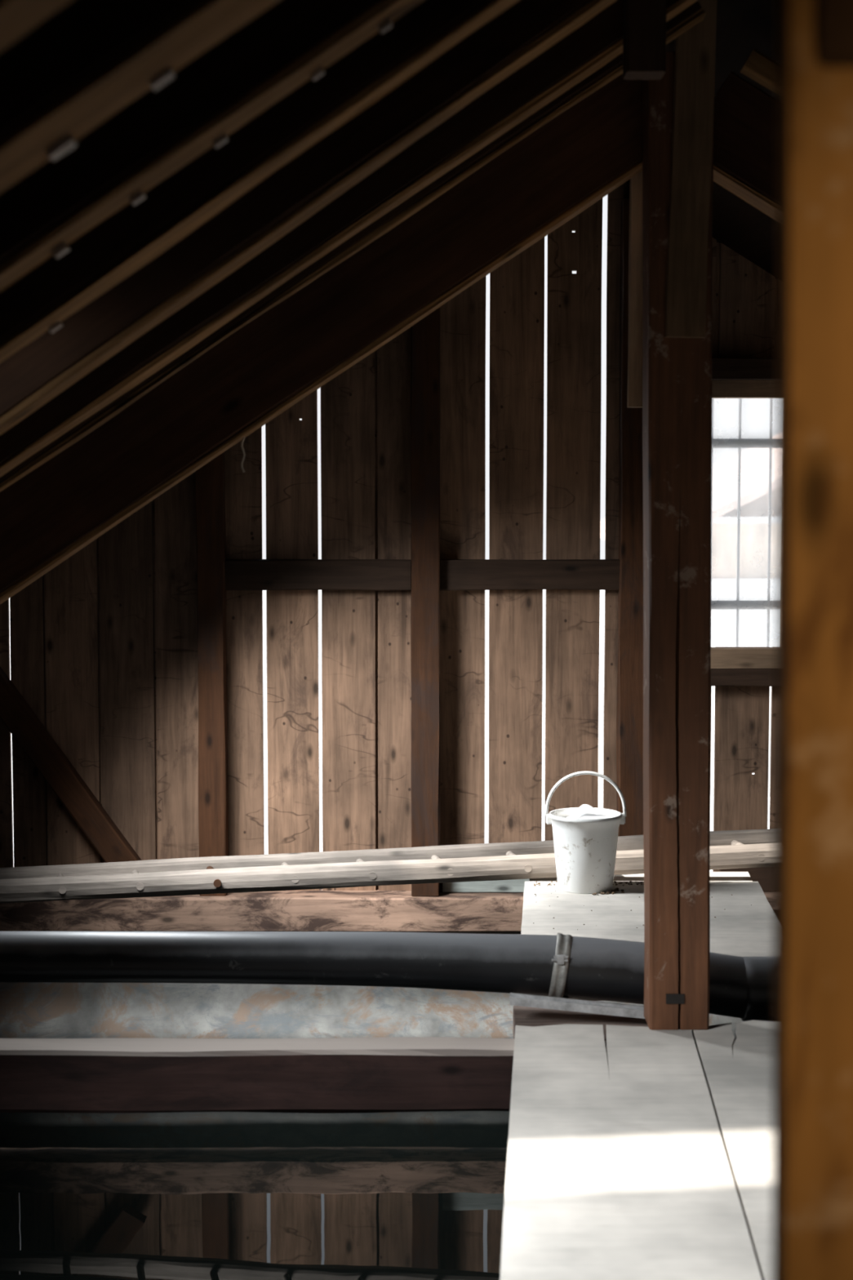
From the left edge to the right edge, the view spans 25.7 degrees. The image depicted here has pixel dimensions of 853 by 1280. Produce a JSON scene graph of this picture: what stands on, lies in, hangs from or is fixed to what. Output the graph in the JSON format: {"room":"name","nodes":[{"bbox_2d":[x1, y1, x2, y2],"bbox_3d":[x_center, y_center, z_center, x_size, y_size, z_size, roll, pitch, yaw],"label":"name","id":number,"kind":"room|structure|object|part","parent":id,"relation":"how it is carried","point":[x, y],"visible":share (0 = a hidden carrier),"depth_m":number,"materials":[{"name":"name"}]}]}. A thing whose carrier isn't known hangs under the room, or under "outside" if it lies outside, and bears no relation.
{"room":"farm building","nodes":[
{"label":"farm building","id":0,"kind":"room"},
{"bbox_2d":[0,182,778,890],"bbox_3d":[0.600,-0.426,8.163,6.922,3.277,0.044,0,4,0],"label":"wall","id":1,"kind":"structure","parent":0,"point":[103,645],"depth_m":8.17,"materials":[{"name":"brown wood"}]},
{"bbox_2d":[0,666,141,862],"bbox_3d":[-1.678,0.468,8.117,0.864,1.150,0.089,0,4,0],"label":"diagonal brace","id":2,"kind":"object","parent":1,"relation":"attached to","point":[15,713],"visible":0.92,"depth_m":8.09,"materials":[{"name":"brown wood"}]},
{"bbox_2d":[224,559,410,590],"bbox_3d":[-0.473,-0.284,8.116,0.810,0.136,0.073,0,4,0],"label":"wall rail","id":3,"kind":"object","parent":1,"relation":"attached to","point":[240,574],"visible":1,"depth_m":8.08,"materials":[{"name":"brown wood"}]},
{"bbox_2d":[0,888,774,932],"bbox_3d":[0.075,1.188,8.227,5.350,0.160,0.238,0,4,0],"label":"beam","id":4,"kind":"structure","parent":1,"relation":"attached to","point":[321,910],"depth_m":8.11,"materials":[{"name":"brown wood"}]},
{"bbox_2d":[195,452,228,896],"bbox_3d":[-0.932,0.123,8.122,0.121,1.984,0.123,0,4,0],"label":"stud","id":5,"kind":"object","parent":4,"relation":"on","point":[211,532],"visible":0.79,"depth_m":8.07,"materials":[{"name":"brown wood"}]},
{"bbox_2d":[0,828,775,903],"bbox_3d":[-0.165,0.919,7.615,4.120,0.305,0.344,0,4,0],"label":"ladder","id":6,"kind":"object","parent":4,"relation":"on","point":[749,848],"visible":0.72,"depth_m":7.46,"materials":[{"name":"brown wood"}]},
{"bbox_3d":[-0.165,0.910,7.750,4.120,0.098,0.067,-3,4,0],"label":"rail","id":7,"kind":"part","parent":6,"relation":"part of","materials":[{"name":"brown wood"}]},
{"bbox_2d":[410,306,439,896],"bbox_3d":[-0.004,-0.195,8.099,0.128,2.621,0.122,0,4,0],"label":"stud","id":8,"kind":"object","parent":4,"relation":"on","point":[425,334],"visible":0.88,"depth_m":8.04,"materials":[{"name":"brown wood"}]},
{"bbox_2d":[442,879,528,892],"bbox_3d":[0.377,1.050,8.230,0.615,0.121,0.038,0,4,0],"label":"board","id":9,"kind":"object","parent":4,"relation":"on","point":[515,885],"visible":0.24,"depth_m":8.21,"materials":[{"name":"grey wood"}]},
{"bbox_2d":[616,198,643,836],"bbox_3d":[0.909,-0.382,8.084,0.150,2.997,0.123,0,4,0],"label":"stud","id":10,"kind":"object","parent":4,"relation":"on","point":[629,708],"visible":0.42,"depth_m":8.04,"materials":[{"name":"brown wood"}]},
{"bbox_2d":[719,866,774,891],"bbox_3d":[1.781,1.047,8.236,0.974,0.125,0.026,0,4,0],"label":"board","id":11,"kind":"object","parent":4,"relation":"on","point":[765,876],"visible":0.02,"depth_m":8.22,"materials":[{"name":"brown wood"}]},
{"bbox_2d":[440,559,619,590],"bbox_3d":[0.450,-0.284,8.116,0.781,0.134,0.071,0,4,0],"label":"wall rail","id":12,"kind":"object","parent":1,"relation":"attached to","point":[455,574],"visible":1,"depth_m":8.08,"materials":[{"name":"brown wood"}]},
{"bbox_2d":[711,380,777,686],"bbox_3d":[1.392,-0.464,8.127,0.503,1.328,0.163,0,4,0],"label":"window","id":13,"kind":"structure","parent":1,"relation":"in","point":[721,657],"depth_m":8.12,"materials":[{"name":"brown wood"}]},
{"bbox_3d":[1.378,0.161,8.139,0.476,0.080,0.093,0,4,0],"label":"wall rail","id":14,"kind":"part","parent":13,"relation":"part of","materials":[{"name":"brown wood"}]},
{"bbox_3d":[1.406,0.081,8.161,0.476,0.092,0.084,0,4,0],"label":"sill","id":15,"kind":"part","parent":13,"relation":"part of","materials":[{"name":"brown wood"}]},
{"bbox_3d":[1.406,-1.088,8.086,0.476,0.078,0.059,0,4,0],"label":"frame","id":16,"kind":"part","parent":13,"relation":"part of","materials":[{"name":"brown wood"}]},
{"bbox_2d":[711,358,777,380],"bbox_3d":[1.377,-1.165,8.035,0.476,0.094,0.104,0,4,0],"label":"header beam","id":17,"kind":"structure","parent":1,"relation":"attached to","point":[722,369],"depth_m":7.99,"materials":[{"name":"brown wood"}]},
{"bbox_2d":[626,0,778,279],"bbox_3d":[0.720,-0.450,2.874,7.180,2.527,11.400,0,4,0],"label":"ceiling","id":18,"kind":"structure","parent":0,"point":[743,26],"depth_m":5.74,"materials":[{"name":"brown wood"}]},
{"bbox_2d":[0,0,71,52],"bbox_3d":[-0.974,-0.329,1.870,3.390,2.414,0.127,0,4,0],"label":"rafter","id":19,"kind":"object","parent":18,"relation":"attached to","point":[18,18],"visible":1,"depth_m":1.86,"materials":[{"name":"brown wood"}]},
{"bbox_2d":[0,0,279,193],"bbox_3d":[-0.973,-0.387,2.333,3.389,2.352,0.185,0,4,0],"label":"rafter","id":20,"kind":"object","parent":18,"relation":"attached to","point":[87,60],"visible":0.99,"depth_m":2.23,"materials":[{"name":"brown wood"}]},
{"bbox_2d":[0,0,616,435],"bbox_3d":[-0.974,-0.485,3.894,3.391,2.423,0.110,0,4,0],"label":"rafter","id":21,"kind":"object","parent":18,"relation":"attached to","point":[34,375],"visible":0.78,"depth_m":3.82,"materials":[{"name":"brown wood"}]},
{"bbox_2d":[0,0,706,491],"bbox_3d":[-0.961,-0.582,4.915,3.366,2.296,0.058,0,4,0],"label":"rafter","id":22,"kind":"object","parent":18,"relation":"attached to","point":[693,15],"visible":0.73,"depth_m":4.86,"materials":[{"name":"brown wood"}]},
{"bbox_2d":[622,0,666,79],"bbox_3d":[0.508,-1.453,4.353,0.095,0.268,0.095,0,4,0],"label":"strut","id":23,"kind":"object","parent":18,"relation":"hanging from","point":[644,21],"visible":1,"depth_m":4.31,"materials":[{"name":"brown wood"}]},
{"bbox_2d":[740,48,777,94],"bbox_3d":[1.196,-1.392,5.109,0.672,0.432,0.063,0,4,0],"label":"rafter","id":24,"kind":"object","parent":18,"relation":"attached to","point":[758,67],"visible":0.34,"depth_m":5.07,"materials":[{"name":"brown wood"}]},
{"bbox_2d":[773,0,852,1279],"bbox_3d":[0.338,0.249,1.347,0.179,2.298,0.050,0,4,0],"label":"post","id":25,"kind":"object","parent":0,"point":[813,1157],"visible":1,"depth_m":1.31,"materials":[{"name":"orange wood"}]},
{"bbox_2d":[813,0,852,67],"bbox_3d":[0.399,-0.457,1.304,0.256,0.121,0.052,0,4,0],"label":"notched timber","id":26,"kind":"object","parent":25,"relation":"attached to","point":[833,19],"visible":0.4,"depth_m":1.28,"materials":[{"name":"brown wood"}]},
{"bbox_3d":[0.720,2.171,-0.364,6.680,1.190,4.150,0,4,0],"label":"deck","id":27,"kind":"object","parent":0,"visible":0},
{"bbox_2d":[500,1023,761,1279],"bbox_3d":[0.373,1.276,3.329,0.517,0.042,4.086,0,4,3],"label":"plank","id":28,"kind":"object","parent":27,"relation":"on","point":[618,1166],"visible":1,"depth_m":4.21,"materials":[{"name":"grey wood"}]},
{"bbox_2d":[692,1020,773,1279],"bbox_3d":[0.820,1.274,3.349,0.403,0.042,4.123,0,4,4],"label":"plank","id":29,"kind":"object","parent":27,"relation":"on","point":[739,1074],"visible":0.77,"depth_m":4.63,"materials":[{"name":"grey wood"}]},
{"bbox_2d":[642,51,713,1030],"bbox_3d":[0.707,-0.255,5.270,0.179,2.719,0.156,0,4,0],"label":"post","id":30,"kind":"object","parent":29,"relation":"on","point":[677,372],"visible":0.91,"depth_m":5.22,"materials":[{"name":"brown wood"}]},
{"bbox_2d":[0,73,642,604],"bbox_3d":[-0.984,-0.441,5.412,3.423,2.414,0.148,0,4,0],"label":"rafter","id":31,"kind":"object","parent":30,"relation":"attached to","point":[550,176],"visible":0.91,"depth_m":5.31,"materials":[{"name":"brown wood"}]},
{"bbox_2d":[240,436,245,472],"bbox_3d":[-0.528,-0.544,5.384,0.013,0.124,0.007,0,4,0],"label":"string","id":32,"kind":"object","parent":31,"relation":"hanging from","point":[243,438],"visible":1,"depth_m":5.38,"materials":[{"name":"brown"}]},
{"bbox_2d":[626,170,643,407],"bbox_3d":[0.626,-1.079,5.474,0.068,0.788,0.055,0,4,0],"label":"wooden post","id":33,"kind":"object","parent":31,"relation":"hanging from","point":[635,345],"visible":0.49,"depth_m":5.46,"materials":[{"name":"brown wood"}]},
{"bbox_2d":[664,0,717,337],"bbox_3d":[0.723,-1.349,5.091,0.112,1.037,0.043,1,4,0],"label":"plank","id":34,"kind":"object","parent":30,"relation":"attached to","point":[693,107],"visible":0.95,"depth_m":5.08,"materials":[{"name":"brown wood"}]},
{"bbox_2d":[713,71,777,222],"bbox_3d":[1.230,-1.236,5.352,0.995,0.748,0.149,0,4,0],"label":"rafter","id":35,"kind":"object","parent":30,"relation":"attached to","point":[745,117],"visible":0.4,"depth_m":5.27,"materials":[{"name":"brown wood"}]},
{"bbox_3d":[-2.670,1.569,2.951,0.100,1.895,10.850,0,4,0],"label":"wall","id":36,"kind":"structure","parent":0,"visible":0},
{"bbox_2d":[0,0,423,292],"bbox_3d":[-0.974,-0.424,2.841,3.390,2.373,0.117,0,4,0],"label":"rafter","id":37,"kind":"object","parent":36,"relation":"attached to","point":[291,43],"visible":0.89,"depth_m":2.76,"materials":[{"name":"brown wood"}]},
{"bbox_2d":[0,0,519,363],"bbox_3d":[-0.974,-0.449,3.296,3.389,2.404,0.107,0,4,0],"label":"rafter","id":38,"kind":"object","parent":36,"relation":"attached to","point":[36,304],"visible":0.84,"depth_m":3.22,"materials":[{"name":"brown wood"}]},
{"bbox_2d":[0,0,697,476],"bbox_3d":[-0.973,-0.559,4.561,3.387,2.357,0.107,0,4,0],"label":"rafter","id":39,"kind":"object","parent":36,"relation":"attached to","point":[593,45],"visible":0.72,"depth_m":4.48,"materials":[{"name":"brown wood"}]},
{"bbox_2d":[0,1036,735,1113],"bbox_3d":[0.000,1.240,5.321,5.200,0.188,0.148,0,4,0],"label":"cross beam","id":40,"kind":"structure","parent":36,"relation":"attached to","point":[338,1075],"depth_m":5.25,"materials":[{"name":"brown wood"}]},
{"bbox_2d":[512,1005,648,1040],"bbox_3d":[0.482,1.175,5.535,0.435,0.093,0.356,0,4,0],"label":"bearer","id":41,"kind":"object","parent":40,"relation":"attached to","point":[522,1015],"visible":0.19,"depth_m":5.56,"materials":[{"name":"brown wood"}]},
{"bbox_2d":[0,931,774,1021],"bbox_3d":[-0.295,1.015,5.655,4.289,0.261,0.223,0,4,1],"label":"drain pipe","id":42,"kind":"object","parent":41,"relation":"on","point":[560,965],"visible":0.91,"depth_m":5.61,"materials":[{"name":"black plastic"}]},
{"bbox_2d":[741,956,774,1021],"bbox_3d":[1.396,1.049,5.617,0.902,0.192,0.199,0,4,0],"label":"socket","id":43,"kind":"object","parent":42,"relation":"attached to","point":[757,972],"depth_m":5.53,"materials":[{"name":"black plastic"}]},
{"bbox_2d":[509,992,644,1018],"bbox_3d":[0.465,1.076,5.483,0.440,0.063,0.050,0,4,3],"label":"channel","id":44,"kind":"object","parent":41,"relation":"on","point":[515,999],"visible":0.79,"depth_m":5.46,"materials":[{"name":"metal"}]},
{"bbox_2d":[0,932,742,1039],"bbox_3d":[0.480,1.531,8.118,6.160,0.495,0.348,0,4,0],"label":"lining","id":45,"kind":"object","parent":36,"relation":"attached to","point":[28,1010],"visible":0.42,"depth_m":8.11,"materials":[{"name":"metal"}]},
{"label":"outside","id":46,"kind":"structure","parent":0,"visible":0},
{"bbox_2d":[8,589,769,871],"bbox_3d":[5.000,0.221,34.488,70.000,0.200,51.250,0,4,0],"label":"ground","id":47,"kind":"structure","parent":46,"point":[602,635],"depth_m":23.10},
{"bbox_2d":[600,435,777,795],"bbox_3d":[4.977,-0.697,20.004,5.988,3.798,7.000,0,4,0],"label":"barn","id":48,"kind":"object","parent":47,"relation":"on","point":[754,482],"visible":0.1,"depth_m":16.99,"materials":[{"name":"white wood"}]},
{"bbox_3d":[1.170,1.093,7.002,1.460,0.146,0.126,0,4,0],"label":"bearer","id":49,"kind":"object","parent":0,"visible":0},
{"bbox_2d":[520,881,644,1000],"bbox_3d":[0.571,1.033,6.563,0.475,0.042,1.642,0,4,4],"label":"plank","id":50,"kind":"object","parent":49,"relation":"on","point":[618,915],"visible":0.25,"depth_m":6.80,"materials":[{"name":"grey wood"}]},
{"bbox_2d":[544,771,626,893],"bbox_3d":[0.615,0.733,7.213,0.282,0.460,0.282,2,5,28],"label":"bucket","id":51,"kind":"object","parent":50,"relation":"on","point":[585,849],"visible":0.99,"depth_m":7.12,"materials":[{"name":"white plastic"}]},
{"bbox_3d":[0.615,0.593,7.197,0.316,0.179,0.025,0,4,0],"label":"handle","id":52,"kind":"part","parent":51,"relation":"part of","materials":[{"name":"white plastic"}]},
{"bbox_2d":[565,804,610,818],"bbox_3d":[0.615,0.691,7.210,0.248,0.089,0.248,0,4,0],"label":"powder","id":53,"kind":"object","parent":51,"relation":"in","point":[585,811],"visible":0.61,"depth_m":7.25,"materials":[{"name":"white"}]},
{"bbox_2d":[528,871,752,881],"bbox_3d":[0.864,0.982,7.519,0.914,0.040,0.294,0,4,0],"label":"plank","id":54,"kind":"object","parent":50,"relation":"attached to","point":[714,876],"visible":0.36,"depth_m":7.54,"materials":[{"name":"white wood"}]},
{"bbox_2d":[533,880,751,929],"bbox_3d":[0.793,0.979,6.939,0.829,0.009,0.825,0,4,0],"label":"crumbs","id":55,"kind":"object","parent":50,"relation":"on","point":[612,891],"visible":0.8,"depth_m":7.18,"materials":[{"name":"white"}]},
{"bbox_2d":[710,881,774,956],"bbox_3d":[1.034,1.033,6.563,0.441,0.042,1.638,0,4,4],"label":"plank","id":56,"kind":"object","parent":49,"relation":"on","point":[740,928],"visible":0.19,"depth_m":6.67,"materials":[{"name":"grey wood"}]},
{"bbox_3d":[0.720,2.614,3.029,7.080,0.200,11.250,0,4,0],"label":"floor","id":57,"kind":"structure","parent":0,"visible":0},
{"bbox_2d":[0,1111,510,1279],"bbox_3d":[-0.503,2.163,5.021,4.214,0.300,6.570,0,4,0],"label":"water","id":58,"kind":"object","parent":57,"relation":"on","point":[180,1195],"visible":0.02,"depth_m":6.42,"materials":[{"name":"black liquid"}]}
]}

